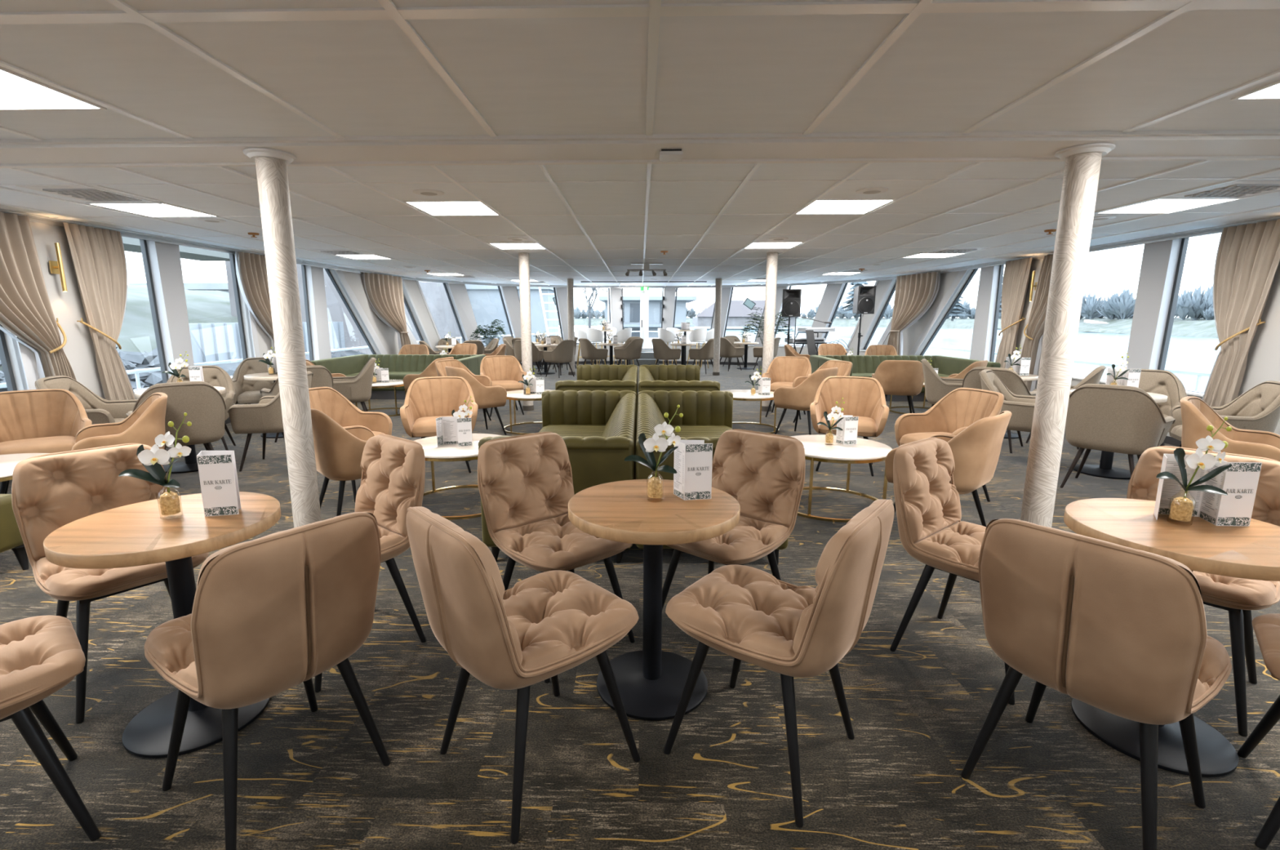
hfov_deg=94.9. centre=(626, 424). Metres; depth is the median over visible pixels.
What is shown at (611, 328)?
armchair
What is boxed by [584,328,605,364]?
armchair
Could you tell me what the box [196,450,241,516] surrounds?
menu card
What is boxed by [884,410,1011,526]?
armchair
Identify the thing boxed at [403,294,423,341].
window
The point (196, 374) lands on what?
menu card
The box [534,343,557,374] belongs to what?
pedestal table
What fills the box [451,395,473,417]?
orchid flowers
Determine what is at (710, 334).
bar stool
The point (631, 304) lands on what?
house
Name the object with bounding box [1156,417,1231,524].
potted orchid
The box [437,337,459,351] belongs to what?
armchair
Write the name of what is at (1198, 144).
beam
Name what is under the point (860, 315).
speaker stand
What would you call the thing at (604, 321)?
vase
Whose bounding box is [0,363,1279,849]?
floor
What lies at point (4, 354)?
window
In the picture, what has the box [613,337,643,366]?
armchair
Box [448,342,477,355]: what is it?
armchair
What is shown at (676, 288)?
window
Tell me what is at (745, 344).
pedestal table
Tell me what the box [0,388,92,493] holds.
armchair
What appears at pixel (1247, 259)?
curtain
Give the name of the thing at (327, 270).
window
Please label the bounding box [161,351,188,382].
flower arrangement
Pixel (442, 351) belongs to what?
vase
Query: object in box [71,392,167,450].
armchair
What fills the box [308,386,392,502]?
armchair
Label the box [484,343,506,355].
armchair
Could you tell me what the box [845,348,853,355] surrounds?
vase
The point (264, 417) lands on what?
armchair
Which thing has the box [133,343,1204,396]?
trim
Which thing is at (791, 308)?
grille
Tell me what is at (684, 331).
pedestal table
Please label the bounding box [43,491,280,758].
pedestal table
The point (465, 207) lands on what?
recessed light
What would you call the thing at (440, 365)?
armchair
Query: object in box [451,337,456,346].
menu card
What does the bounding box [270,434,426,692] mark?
dining chair
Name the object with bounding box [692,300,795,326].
shed
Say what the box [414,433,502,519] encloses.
coffee table
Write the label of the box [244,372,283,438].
pedestal table
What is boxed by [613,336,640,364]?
armchair
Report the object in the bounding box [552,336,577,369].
armchair
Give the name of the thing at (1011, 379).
armchair
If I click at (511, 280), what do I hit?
recessed light
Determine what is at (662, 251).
sprinkler head
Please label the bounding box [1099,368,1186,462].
armchair
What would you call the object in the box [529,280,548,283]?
recessed light
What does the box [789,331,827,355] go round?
keyboard stand
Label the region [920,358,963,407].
armchair
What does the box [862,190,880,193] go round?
grille
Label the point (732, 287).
window
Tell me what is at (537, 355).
armchair
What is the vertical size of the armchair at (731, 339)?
0.894 m
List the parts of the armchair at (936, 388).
backrest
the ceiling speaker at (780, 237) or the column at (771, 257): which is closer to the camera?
the ceiling speaker at (780, 237)
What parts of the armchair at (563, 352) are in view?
leg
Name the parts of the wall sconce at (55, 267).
plate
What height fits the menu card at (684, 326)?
0.212 m
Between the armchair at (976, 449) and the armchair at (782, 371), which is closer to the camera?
the armchair at (976, 449)
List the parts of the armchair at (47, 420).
leg, leg, seat, backrest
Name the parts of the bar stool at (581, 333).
leg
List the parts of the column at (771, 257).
skirting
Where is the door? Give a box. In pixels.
[620,288,664,349]
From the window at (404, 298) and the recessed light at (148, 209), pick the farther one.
the window at (404, 298)
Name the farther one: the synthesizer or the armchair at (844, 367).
the synthesizer
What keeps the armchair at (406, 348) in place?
on the floor
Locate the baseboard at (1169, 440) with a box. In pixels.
[224,360,1181,446]
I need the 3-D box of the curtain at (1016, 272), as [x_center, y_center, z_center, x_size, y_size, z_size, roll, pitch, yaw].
[6.161,-1.550,9.540,0.277,2.195,0.729,0,10,1]
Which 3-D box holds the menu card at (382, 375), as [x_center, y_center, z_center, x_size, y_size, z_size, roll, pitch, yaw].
[-3.644,-0.737,8.711,0.253,0.212,0.092,0,10,-2]
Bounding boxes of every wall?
[2,222,440,404]
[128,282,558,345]
[445,279,896,362]
[858,238,1279,436]
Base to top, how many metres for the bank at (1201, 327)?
4.989 m
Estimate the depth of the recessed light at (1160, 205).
4.99 m
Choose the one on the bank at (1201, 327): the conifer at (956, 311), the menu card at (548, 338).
the conifer at (956, 311)
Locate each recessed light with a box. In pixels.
[0,66,106,111]
[85,202,219,217]
[335,253,394,259]
[403,200,498,215]
[425,272,463,275]
[488,242,544,248]
[511,280,539,281]
[620,283,642,284]
[744,241,804,248]
[746,279,765,281]
[795,198,896,214]
[821,271,862,275]
[902,253,964,257]
[1094,198,1237,213]
[1230,80,1279,100]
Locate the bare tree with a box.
[579,287,599,328]
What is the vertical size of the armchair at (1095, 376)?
0.894 m
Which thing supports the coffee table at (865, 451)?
on the floor
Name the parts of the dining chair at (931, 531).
leg, backrest, leg, seat, under frame, leg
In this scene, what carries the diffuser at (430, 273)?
attached to the recessed light at (433, 273)
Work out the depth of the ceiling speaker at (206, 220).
5.71 m
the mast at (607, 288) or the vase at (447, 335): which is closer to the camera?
the vase at (447, 335)
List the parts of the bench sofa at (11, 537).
seat, leg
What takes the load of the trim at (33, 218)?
attached to the wall at (458, 293)
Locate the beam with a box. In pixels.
[0,129,1279,168]
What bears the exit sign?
hanging from the ceiling
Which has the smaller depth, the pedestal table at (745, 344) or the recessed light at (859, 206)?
the recessed light at (859, 206)
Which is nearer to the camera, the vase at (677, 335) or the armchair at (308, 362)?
the armchair at (308, 362)
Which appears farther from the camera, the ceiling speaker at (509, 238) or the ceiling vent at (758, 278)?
the ceiling vent at (758, 278)
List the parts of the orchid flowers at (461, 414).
flower, flower, flower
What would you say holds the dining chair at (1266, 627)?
on the floor
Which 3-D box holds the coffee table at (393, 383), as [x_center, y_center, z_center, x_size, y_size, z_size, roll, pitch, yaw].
[-3.651,-0.408,8.779,0.824,0.460,0.824,0,10,1]
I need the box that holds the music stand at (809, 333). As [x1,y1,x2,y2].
[805,329,816,355]
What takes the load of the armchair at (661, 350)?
on the floor
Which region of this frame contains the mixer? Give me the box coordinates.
[829,338,850,351]
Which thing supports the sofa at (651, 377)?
on the floor
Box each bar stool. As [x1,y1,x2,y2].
[576,327,586,367]
[655,328,675,364]
[663,327,684,364]
[686,328,708,368]
[699,328,714,367]
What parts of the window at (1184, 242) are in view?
ship railing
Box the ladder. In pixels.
[538,287,561,337]
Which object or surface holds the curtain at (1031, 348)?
hanging from the wall at (1159, 262)
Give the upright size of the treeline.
9.886 m
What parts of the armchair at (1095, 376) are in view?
leg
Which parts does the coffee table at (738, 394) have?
leg, leg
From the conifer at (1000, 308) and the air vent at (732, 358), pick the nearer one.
the air vent at (732, 358)
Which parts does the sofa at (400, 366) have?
seat, backrest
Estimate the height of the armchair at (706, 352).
0.894 m
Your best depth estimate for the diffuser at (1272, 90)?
2.49 m
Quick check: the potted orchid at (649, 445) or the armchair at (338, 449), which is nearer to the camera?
the potted orchid at (649, 445)
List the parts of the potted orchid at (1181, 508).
flower, stem, flower, flower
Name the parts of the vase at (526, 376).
flower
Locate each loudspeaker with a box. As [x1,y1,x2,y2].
[782,288,801,316]
[852,285,875,314]
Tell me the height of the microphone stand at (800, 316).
1.528 m
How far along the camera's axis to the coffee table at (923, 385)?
9.20 m
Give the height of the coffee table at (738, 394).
0.460 m
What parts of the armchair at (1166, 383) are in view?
backrest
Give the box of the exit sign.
[640,285,648,290]
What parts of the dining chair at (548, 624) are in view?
leg, backrest, leg, leg, seat, leg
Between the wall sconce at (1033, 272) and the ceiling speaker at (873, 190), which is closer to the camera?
the ceiling speaker at (873, 190)
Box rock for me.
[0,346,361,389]
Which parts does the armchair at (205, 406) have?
leg, leg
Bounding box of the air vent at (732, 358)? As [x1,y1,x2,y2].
[725,355,744,360]
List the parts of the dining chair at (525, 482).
leg, backrest, leg, seat, leg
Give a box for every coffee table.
[0,453,48,481]
[355,379,406,416]
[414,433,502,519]
[502,389,554,434]
[720,389,779,433]
[790,434,892,522]
[888,382,930,413]
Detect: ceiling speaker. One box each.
[197,217,226,222]
[413,188,444,195]
[507,237,526,240]
[768,236,788,239]
[855,186,888,194]
[1093,215,1115,220]
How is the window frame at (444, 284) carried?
in the wall at (165, 261)
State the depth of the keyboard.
14.17 m
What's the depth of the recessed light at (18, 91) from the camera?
2.55 m
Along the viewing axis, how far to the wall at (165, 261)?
7.09 m
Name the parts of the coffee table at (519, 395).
leg, leg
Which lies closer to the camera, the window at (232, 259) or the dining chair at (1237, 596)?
the dining chair at (1237, 596)
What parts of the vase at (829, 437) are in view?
flower, flower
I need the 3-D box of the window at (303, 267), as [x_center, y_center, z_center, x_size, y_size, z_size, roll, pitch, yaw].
[-5.537,-1.838,9.780,0.190,1.779,1.130,0,10,1]
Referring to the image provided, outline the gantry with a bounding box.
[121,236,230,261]
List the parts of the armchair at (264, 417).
leg, leg, backrest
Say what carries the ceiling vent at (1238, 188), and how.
in the ceiling
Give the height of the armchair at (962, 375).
0.842 m
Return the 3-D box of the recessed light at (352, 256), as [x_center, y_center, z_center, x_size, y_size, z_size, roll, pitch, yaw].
[-4.072,-2.626,9.179,0.650,0.008,0.670,0,10,1]
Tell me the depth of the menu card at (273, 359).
7.07 m
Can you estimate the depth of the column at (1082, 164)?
3.34 m
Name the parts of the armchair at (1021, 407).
backrest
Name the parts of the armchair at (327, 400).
backrest, leg, seat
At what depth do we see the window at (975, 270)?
11.69 m
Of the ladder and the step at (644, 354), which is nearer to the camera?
the step at (644, 354)
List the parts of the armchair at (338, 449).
leg, leg, backrest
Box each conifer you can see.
[836,281,869,320]
[948,296,971,320]
[999,274,1004,314]
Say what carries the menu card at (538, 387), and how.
on the coffee table at (519, 395)
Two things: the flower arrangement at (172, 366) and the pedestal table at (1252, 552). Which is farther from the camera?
the flower arrangement at (172, 366)
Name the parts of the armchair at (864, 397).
leg, seat, backrest, leg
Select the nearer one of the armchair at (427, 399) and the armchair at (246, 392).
the armchair at (427, 399)
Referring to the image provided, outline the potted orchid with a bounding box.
[119,412,191,519]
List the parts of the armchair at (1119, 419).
leg, leg, leg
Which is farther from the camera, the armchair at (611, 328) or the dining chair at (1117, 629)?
the armchair at (611, 328)
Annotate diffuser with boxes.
[337,254,388,258]
[430,273,461,275]
[826,272,857,274]
[1241,83,1279,97]
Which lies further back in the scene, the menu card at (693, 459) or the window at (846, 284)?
the window at (846, 284)
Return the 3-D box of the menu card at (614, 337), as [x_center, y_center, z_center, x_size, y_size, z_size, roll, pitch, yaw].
[-0.298,-2.261,15.541,0.133,0.212,0.083,0,10,1]
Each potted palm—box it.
[469,319,506,346]
[738,306,794,374]
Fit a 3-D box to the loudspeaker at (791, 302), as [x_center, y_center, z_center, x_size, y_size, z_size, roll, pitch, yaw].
[3.690,-2.728,13.167,0.416,0.605,0.384,1,10,7]
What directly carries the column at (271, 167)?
on the floor
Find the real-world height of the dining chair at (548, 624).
0.876 m
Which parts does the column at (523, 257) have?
skirting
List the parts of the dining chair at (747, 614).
leg, leg, seat, leg, backrest, leg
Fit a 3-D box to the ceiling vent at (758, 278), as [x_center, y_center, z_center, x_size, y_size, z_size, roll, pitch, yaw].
[3.305,-3.557,14.319,0.600,0.016,0.600,0,10,1]
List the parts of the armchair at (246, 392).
seat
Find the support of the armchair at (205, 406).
on the floor
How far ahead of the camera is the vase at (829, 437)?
4.39 m
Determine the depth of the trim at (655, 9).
2.25 m
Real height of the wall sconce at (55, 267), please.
0.451 m
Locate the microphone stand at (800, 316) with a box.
[793,315,831,348]
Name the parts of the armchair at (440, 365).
backrest, leg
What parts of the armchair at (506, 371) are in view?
backrest, seat, leg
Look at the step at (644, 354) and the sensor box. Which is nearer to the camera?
the sensor box
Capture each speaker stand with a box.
[786,316,791,344]
[857,314,862,355]
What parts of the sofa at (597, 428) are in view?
leg, seat, backrest, leg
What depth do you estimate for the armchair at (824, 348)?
13.05 m
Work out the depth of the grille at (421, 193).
4.47 m
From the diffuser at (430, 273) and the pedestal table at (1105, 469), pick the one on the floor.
the pedestal table at (1105, 469)
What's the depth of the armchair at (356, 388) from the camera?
7.39 m
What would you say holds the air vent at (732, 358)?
in the wall at (458, 293)
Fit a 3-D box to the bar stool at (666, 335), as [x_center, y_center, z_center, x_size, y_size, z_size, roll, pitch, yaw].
[1.123,-2.180,16.656,0.464,1.132,0.506,-5,12,-26]
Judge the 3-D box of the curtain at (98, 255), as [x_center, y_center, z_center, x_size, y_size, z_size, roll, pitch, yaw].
[-5.375,-0.944,6.207,0.264,2.195,0.704,0,10,-1]
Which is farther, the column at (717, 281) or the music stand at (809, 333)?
the column at (717, 281)
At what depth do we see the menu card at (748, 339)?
16.32 m
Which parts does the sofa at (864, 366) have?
backrest, seat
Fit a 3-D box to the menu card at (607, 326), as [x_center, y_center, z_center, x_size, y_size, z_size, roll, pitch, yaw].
[-0.567,-2.842,16.875,0.253,0.212,0.092,2,11,12]
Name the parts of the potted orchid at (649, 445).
flower, flower, stem, flower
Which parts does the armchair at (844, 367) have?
backrest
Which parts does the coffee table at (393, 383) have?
leg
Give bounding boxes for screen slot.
[581,280,706,282]
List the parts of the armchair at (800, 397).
leg, leg, leg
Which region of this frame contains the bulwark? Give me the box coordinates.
[577,337,793,348]
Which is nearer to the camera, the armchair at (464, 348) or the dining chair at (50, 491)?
the dining chair at (50, 491)
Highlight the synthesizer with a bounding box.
[784,337,825,342]
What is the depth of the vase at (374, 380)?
8.62 m
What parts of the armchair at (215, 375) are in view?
backrest, leg, leg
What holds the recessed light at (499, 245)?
in the ceiling
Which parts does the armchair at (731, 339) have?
backrest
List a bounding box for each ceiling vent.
[15,185,163,202]
[310,249,371,254]
[447,275,479,277]
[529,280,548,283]
[746,277,765,279]
[835,269,873,271]
[924,248,986,253]
[1161,180,1279,198]
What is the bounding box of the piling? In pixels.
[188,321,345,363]
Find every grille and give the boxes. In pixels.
[420,191,437,195]
[783,300,799,315]
[858,297,873,313]
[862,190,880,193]
[1093,217,1108,220]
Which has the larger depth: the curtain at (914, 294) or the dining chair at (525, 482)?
the curtain at (914, 294)
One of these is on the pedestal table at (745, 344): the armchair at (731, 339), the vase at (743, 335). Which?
the vase at (743, 335)
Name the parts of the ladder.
rail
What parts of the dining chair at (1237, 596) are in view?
backrest, under frame, seat, leg, leg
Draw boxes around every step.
[624,359,658,365]
[639,351,655,359]
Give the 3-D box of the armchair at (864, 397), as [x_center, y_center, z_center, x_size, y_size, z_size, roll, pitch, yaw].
[2.094,-0.014,5.551,0.678,0.842,0.590,4,11,21]
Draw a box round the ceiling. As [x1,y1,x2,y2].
[0,0,1279,285]
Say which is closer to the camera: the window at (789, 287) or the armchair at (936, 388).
the armchair at (936, 388)
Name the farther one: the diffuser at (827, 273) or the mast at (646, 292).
the mast at (646, 292)
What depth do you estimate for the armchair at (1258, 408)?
4.85 m
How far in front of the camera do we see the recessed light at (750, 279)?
15.21 m
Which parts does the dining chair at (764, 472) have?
leg, leg, seat, backrest, leg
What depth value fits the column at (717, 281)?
14.39 m
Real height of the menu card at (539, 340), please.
0.212 m
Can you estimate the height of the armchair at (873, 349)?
0.842 m
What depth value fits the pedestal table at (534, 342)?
16.53 m
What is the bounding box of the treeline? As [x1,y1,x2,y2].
[573,284,1214,319]
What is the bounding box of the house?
[598,296,697,337]
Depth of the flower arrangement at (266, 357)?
6.95 m
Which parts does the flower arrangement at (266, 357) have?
flower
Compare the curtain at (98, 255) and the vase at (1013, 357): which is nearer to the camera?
the curtain at (98, 255)
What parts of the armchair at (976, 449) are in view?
backrest, leg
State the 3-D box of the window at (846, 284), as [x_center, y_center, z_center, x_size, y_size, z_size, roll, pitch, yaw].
[5.826,-2.858,15.301,0.201,1.778,1.976,-5,11,-25]
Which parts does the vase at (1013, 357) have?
flower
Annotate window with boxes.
[0,237,1211,393]
[0,324,17,391]
[133,239,168,390]
[228,253,248,376]
[301,264,313,360]
[324,268,376,354]
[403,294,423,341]
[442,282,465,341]
[484,285,513,346]
[515,286,563,344]
[573,288,612,344]
[672,288,715,344]
[723,287,764,345]
[774,285,804,346]
[824,282,848,339]
[862,282,896,350]
[920,267,981,355]
[989,264,1004,361]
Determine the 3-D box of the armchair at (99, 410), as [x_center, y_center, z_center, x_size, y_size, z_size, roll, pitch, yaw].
[-4.802,0.003,5.311,0.616,0.894,0.688,-2,11,-13]
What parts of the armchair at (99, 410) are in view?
seat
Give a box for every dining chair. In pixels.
[0,614,100,840]
[11,443,208,723]
[144,511,390,849]
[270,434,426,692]
[405,506,639,844]
[477,431,635,683]
[662,428,805,671]
[663,499,894,827]
[889,436,1014,704]
[961,518,1231,849]
[1126,445,1279,736]
[1237,613,1279,849]
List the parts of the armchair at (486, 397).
leg, leg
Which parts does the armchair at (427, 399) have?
seat, backrest, leg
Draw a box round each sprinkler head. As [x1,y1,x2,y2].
[248,232,259,237]
[660,250,668,254]
[1044,229,1056,234]
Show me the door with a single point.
(642, 292)
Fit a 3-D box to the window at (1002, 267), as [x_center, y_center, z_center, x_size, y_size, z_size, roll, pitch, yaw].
[6.418,-1.856,9.881,0.190,1.779,0.910,0,10,1]
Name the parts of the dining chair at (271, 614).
seat, leg, leg, backrest, leg, leg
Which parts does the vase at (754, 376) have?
flower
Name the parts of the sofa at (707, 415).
backrest, seat, leg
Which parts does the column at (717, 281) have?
skirting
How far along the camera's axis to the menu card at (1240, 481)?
1.90 m
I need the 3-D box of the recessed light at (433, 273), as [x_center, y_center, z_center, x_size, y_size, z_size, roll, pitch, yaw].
[-3.933,-3.288,12.817,0.650,0.008,0.670,0,10,1]
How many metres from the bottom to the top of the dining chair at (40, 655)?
0.876 m
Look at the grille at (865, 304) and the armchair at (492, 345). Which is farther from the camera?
the armchair at (492, 345)
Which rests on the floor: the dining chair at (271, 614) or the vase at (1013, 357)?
the dining chair at (271, 614)
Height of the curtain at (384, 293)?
2.195 m
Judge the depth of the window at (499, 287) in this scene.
16.96 m
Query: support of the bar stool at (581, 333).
on the floor
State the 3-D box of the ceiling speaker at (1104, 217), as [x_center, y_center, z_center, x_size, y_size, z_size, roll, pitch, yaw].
[4.543,-1.978,5.629,0.230,0.014,0.230,0,10,1]
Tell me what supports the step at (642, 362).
on the floor
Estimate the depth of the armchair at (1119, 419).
4.58 m
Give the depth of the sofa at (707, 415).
5.32 m
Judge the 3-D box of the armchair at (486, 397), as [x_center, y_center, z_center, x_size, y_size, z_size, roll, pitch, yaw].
[-1.827,-0.293,7.085,0.590,0.842,0.678,-9,13,-40]
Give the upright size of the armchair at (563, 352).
0.894 m
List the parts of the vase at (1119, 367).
flower, flower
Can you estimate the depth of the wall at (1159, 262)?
7.08 m
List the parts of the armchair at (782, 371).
leg, seat, backrest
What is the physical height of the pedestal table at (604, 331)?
1.070 m
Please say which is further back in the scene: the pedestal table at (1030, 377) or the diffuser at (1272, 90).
the pedestal table at (1030, 377)
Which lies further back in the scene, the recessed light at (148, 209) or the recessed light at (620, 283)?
the recessed light at (620, 283)
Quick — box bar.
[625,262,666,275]
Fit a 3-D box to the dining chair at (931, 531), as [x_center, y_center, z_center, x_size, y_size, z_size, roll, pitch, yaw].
[1.439,0.539,2.421,0.484,0.876,0.596,-8,13,-38]
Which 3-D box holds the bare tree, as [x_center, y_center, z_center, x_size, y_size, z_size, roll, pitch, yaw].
[-3.575,-13.654,62.832,2.719,7.197,4.251,-4,11,-22]
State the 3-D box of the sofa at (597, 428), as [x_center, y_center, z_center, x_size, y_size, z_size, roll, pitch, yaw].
[-0.373,0.240,4.420,0.881,0.750,2.266,0,10,1]
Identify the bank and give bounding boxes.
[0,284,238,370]
[558,317,1217,337]
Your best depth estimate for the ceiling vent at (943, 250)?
8.27 m
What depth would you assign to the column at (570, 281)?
14.43 m
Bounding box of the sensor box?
[659,149,683,160]
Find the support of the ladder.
on the deck
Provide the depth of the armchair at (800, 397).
6.71 m
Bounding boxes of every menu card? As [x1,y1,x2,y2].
[187,365,204,381]
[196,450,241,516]
[267,356,277,373]
[372,368,389,382]
[435,416,472,446]
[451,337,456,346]
[523,377,544,394]
[535,334,542,342]
[546,336,551,344]
[601,322,610,329]
[612,335,617,343]
[673,440,712,500]
[680,322,689,329]
[681,335,686,343]
[742,334,751,342]
[758,377,770,395]
[835,414,858,444]
[1004,356,1031,375]
[1105,368,1141,387]
[1153,453,1262,526]
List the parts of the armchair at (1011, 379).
leg, leg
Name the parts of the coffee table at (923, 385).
leg, leg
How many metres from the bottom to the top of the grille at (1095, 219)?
0.004 m
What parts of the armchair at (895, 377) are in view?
leg, leg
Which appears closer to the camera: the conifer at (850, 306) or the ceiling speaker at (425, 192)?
the ceiling speaker at (425, 192)
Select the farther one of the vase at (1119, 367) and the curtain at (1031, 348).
the curtain at (1031, 348)
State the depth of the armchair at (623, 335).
16.45 m
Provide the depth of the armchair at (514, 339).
15.53 m
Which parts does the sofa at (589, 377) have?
backrest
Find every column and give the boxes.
[243,147,321,528]
[518,252,533,410]
[567,278,575,374]
[712,278,721,375]
[761,252,777,411]
[1020,142,1115,527]
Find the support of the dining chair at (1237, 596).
on the floor
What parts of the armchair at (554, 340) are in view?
backrest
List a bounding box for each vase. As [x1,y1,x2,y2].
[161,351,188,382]
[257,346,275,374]
[372,358,379,382]
[439,346,447,354]
[441,330,450,345]
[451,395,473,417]
[518,367,535,395]
[533,328,540,342]
[538,331,546,343]
[600,317,606,328]
[606,329,613,342]
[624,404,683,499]
[675,331,682,342]
[742,332,747,342]
[745,366,762,395]
[817,397,844,444]
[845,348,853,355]
[1004,345,1022,369]
[1106,352,1129,385]
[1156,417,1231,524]
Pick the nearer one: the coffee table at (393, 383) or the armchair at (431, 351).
the coffee table at (393, 383)
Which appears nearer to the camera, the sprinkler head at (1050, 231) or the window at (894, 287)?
the sprinkler head at (1050, 231)
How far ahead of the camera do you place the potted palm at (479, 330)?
15.36 m
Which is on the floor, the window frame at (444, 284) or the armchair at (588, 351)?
the armchair at (588, 351)
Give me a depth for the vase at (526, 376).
7.27 m
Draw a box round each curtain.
[0,211,76,380]
[62,222,136,399]
[235,251,275,353]
[361,272,410,351]
[887,271,940,355]
[995,257,1032,368]
[1020,253,1053,391]
[1201,218,1279,406]
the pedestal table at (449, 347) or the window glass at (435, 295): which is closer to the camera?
the pedestal table at (449, 347)
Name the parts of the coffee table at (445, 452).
leg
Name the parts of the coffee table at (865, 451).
leg, leg, leg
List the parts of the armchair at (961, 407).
seat, backrest, leg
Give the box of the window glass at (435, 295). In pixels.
[225,261,463,354]
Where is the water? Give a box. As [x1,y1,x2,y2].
[686,325,1220,391]
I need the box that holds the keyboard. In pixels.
[797,327,835,331]
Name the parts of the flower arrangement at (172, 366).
flower, flower, flower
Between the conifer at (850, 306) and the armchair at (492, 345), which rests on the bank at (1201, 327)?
the conifer at (850, 306)
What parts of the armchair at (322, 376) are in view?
leg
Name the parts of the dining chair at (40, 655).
under frame, seat, leg, leg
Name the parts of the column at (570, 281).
skirting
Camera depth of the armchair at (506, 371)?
8.86 m
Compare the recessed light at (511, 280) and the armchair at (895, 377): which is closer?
the armchair at (895, 377)
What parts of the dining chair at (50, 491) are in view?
leg, leg, backrest, seat, under frame, leg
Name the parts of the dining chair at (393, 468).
leg, seat, backrest, leg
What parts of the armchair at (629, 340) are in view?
backrest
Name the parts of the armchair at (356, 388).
backrest, leg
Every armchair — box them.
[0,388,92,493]
[34,375,137,424]
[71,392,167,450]
[125,381,226,465]
[166,365,235,459]
[226,371,313,471]
[231,356,274,404]
[260,364,333,442]
[306,359,346,377]
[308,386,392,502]
[310,408,374,515]
[332,357,376,411]
[398,344,429,355]
[400,376,478,472]
[403,356,453,391]
[418,340,449,354]
[435,359,492,420]
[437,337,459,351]
[444,365,506,435]
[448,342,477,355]
[462,340,484,354]
[480,355,526,417]
[484,337,499,354]
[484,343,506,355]
[502,336,513,355]
[502,338,515,356]
[511,337,538,369]
[513,339,543,375]
[537,337,559,372]
[541,335,562,366]
[542,339,574,377]
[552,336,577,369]
[578,337,608,364]
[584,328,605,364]
[598,327,617,364]
[613,328,634,364]
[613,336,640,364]
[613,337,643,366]
[651,337,681,364]
[688,337,714,373]
[720,337,744,371]
[722,335,748,366]
[752,337,780,369]
[761,355,811,419]
[773,367,838,435]
[784,344,810,360]
[792,360,852,422]
[809,376,888,475]
[817,343,847,355]
[864,344,897,355]
[871,360,924,413]
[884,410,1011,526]
[894,387,1004,502]
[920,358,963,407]
[939,360,987,378]
[962,366,1035,453]
[978,368,1035,431]
[1026,365,1106,448]
[1059,383,1175,488]
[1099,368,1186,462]
[1168,380,1279,447]
[1180,395,1279,461]
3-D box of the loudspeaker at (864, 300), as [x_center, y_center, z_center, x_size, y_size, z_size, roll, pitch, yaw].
[5.210,-2.745,12.925,0.416,0.605,0.384,-1,10,-7]
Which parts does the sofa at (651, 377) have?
backrest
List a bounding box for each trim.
[0,0,1279,286]
[0,208,1279,288]
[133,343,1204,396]
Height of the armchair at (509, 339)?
0.894 m
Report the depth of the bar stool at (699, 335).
16.35 m
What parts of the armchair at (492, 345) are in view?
backrest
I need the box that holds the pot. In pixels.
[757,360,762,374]
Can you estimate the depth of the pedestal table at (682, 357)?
15.59 m
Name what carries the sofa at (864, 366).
on the floor
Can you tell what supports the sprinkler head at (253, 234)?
attached to the ceiling
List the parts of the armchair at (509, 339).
backrest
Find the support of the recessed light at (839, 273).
in the ceiling
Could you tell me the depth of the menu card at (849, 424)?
4.43 m
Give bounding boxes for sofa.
[0,493,28,570]
[310,354,485,399]
[478,390,636,563]
[555,364,637,432]
[635,390,788,564]
[638,364,719,391]
[809,355,1000,401]
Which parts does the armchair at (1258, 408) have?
seat, backrest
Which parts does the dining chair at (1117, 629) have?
leg, leg, backrest, leg, leg, seat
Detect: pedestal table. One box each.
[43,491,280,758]
[134,386,226,473]
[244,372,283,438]
[435,345,453,352]
[533,341,548,368]
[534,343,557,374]
[568,479,740,719]
[598,342,623,364]
[600,329,615,364]
[670,342,696,364]
[675,329,693,364]
[733,342,759,368]
[1003,373,1038,438]
[1063,497,1279,777]
[1069,388,1167,479]
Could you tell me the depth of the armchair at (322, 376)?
6.45 m
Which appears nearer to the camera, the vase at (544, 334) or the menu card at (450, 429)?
the menu card at (450, 429)
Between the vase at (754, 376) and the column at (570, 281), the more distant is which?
the column at (570, 281)
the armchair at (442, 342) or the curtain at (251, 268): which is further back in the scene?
the armchair at (442, 342)
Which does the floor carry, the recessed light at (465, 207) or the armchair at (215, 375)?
the armchair at (215, 375)
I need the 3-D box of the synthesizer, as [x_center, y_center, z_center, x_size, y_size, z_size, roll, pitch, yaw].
[4.296,-2.038,14.109,0.900,0.100,0.350,-3,11,-18]
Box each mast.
[607,288,612,342]
[644,290,648,348]
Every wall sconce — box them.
[48,242,67,291]
[1029,271,1037,301]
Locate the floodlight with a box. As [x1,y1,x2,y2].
[742,297,755,310]
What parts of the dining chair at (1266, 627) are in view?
leg, seat, leg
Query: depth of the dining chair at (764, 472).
2.62 m
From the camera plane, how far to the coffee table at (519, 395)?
7.24 m
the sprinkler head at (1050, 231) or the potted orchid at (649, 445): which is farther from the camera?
the sprinkler head at (1050, 231)

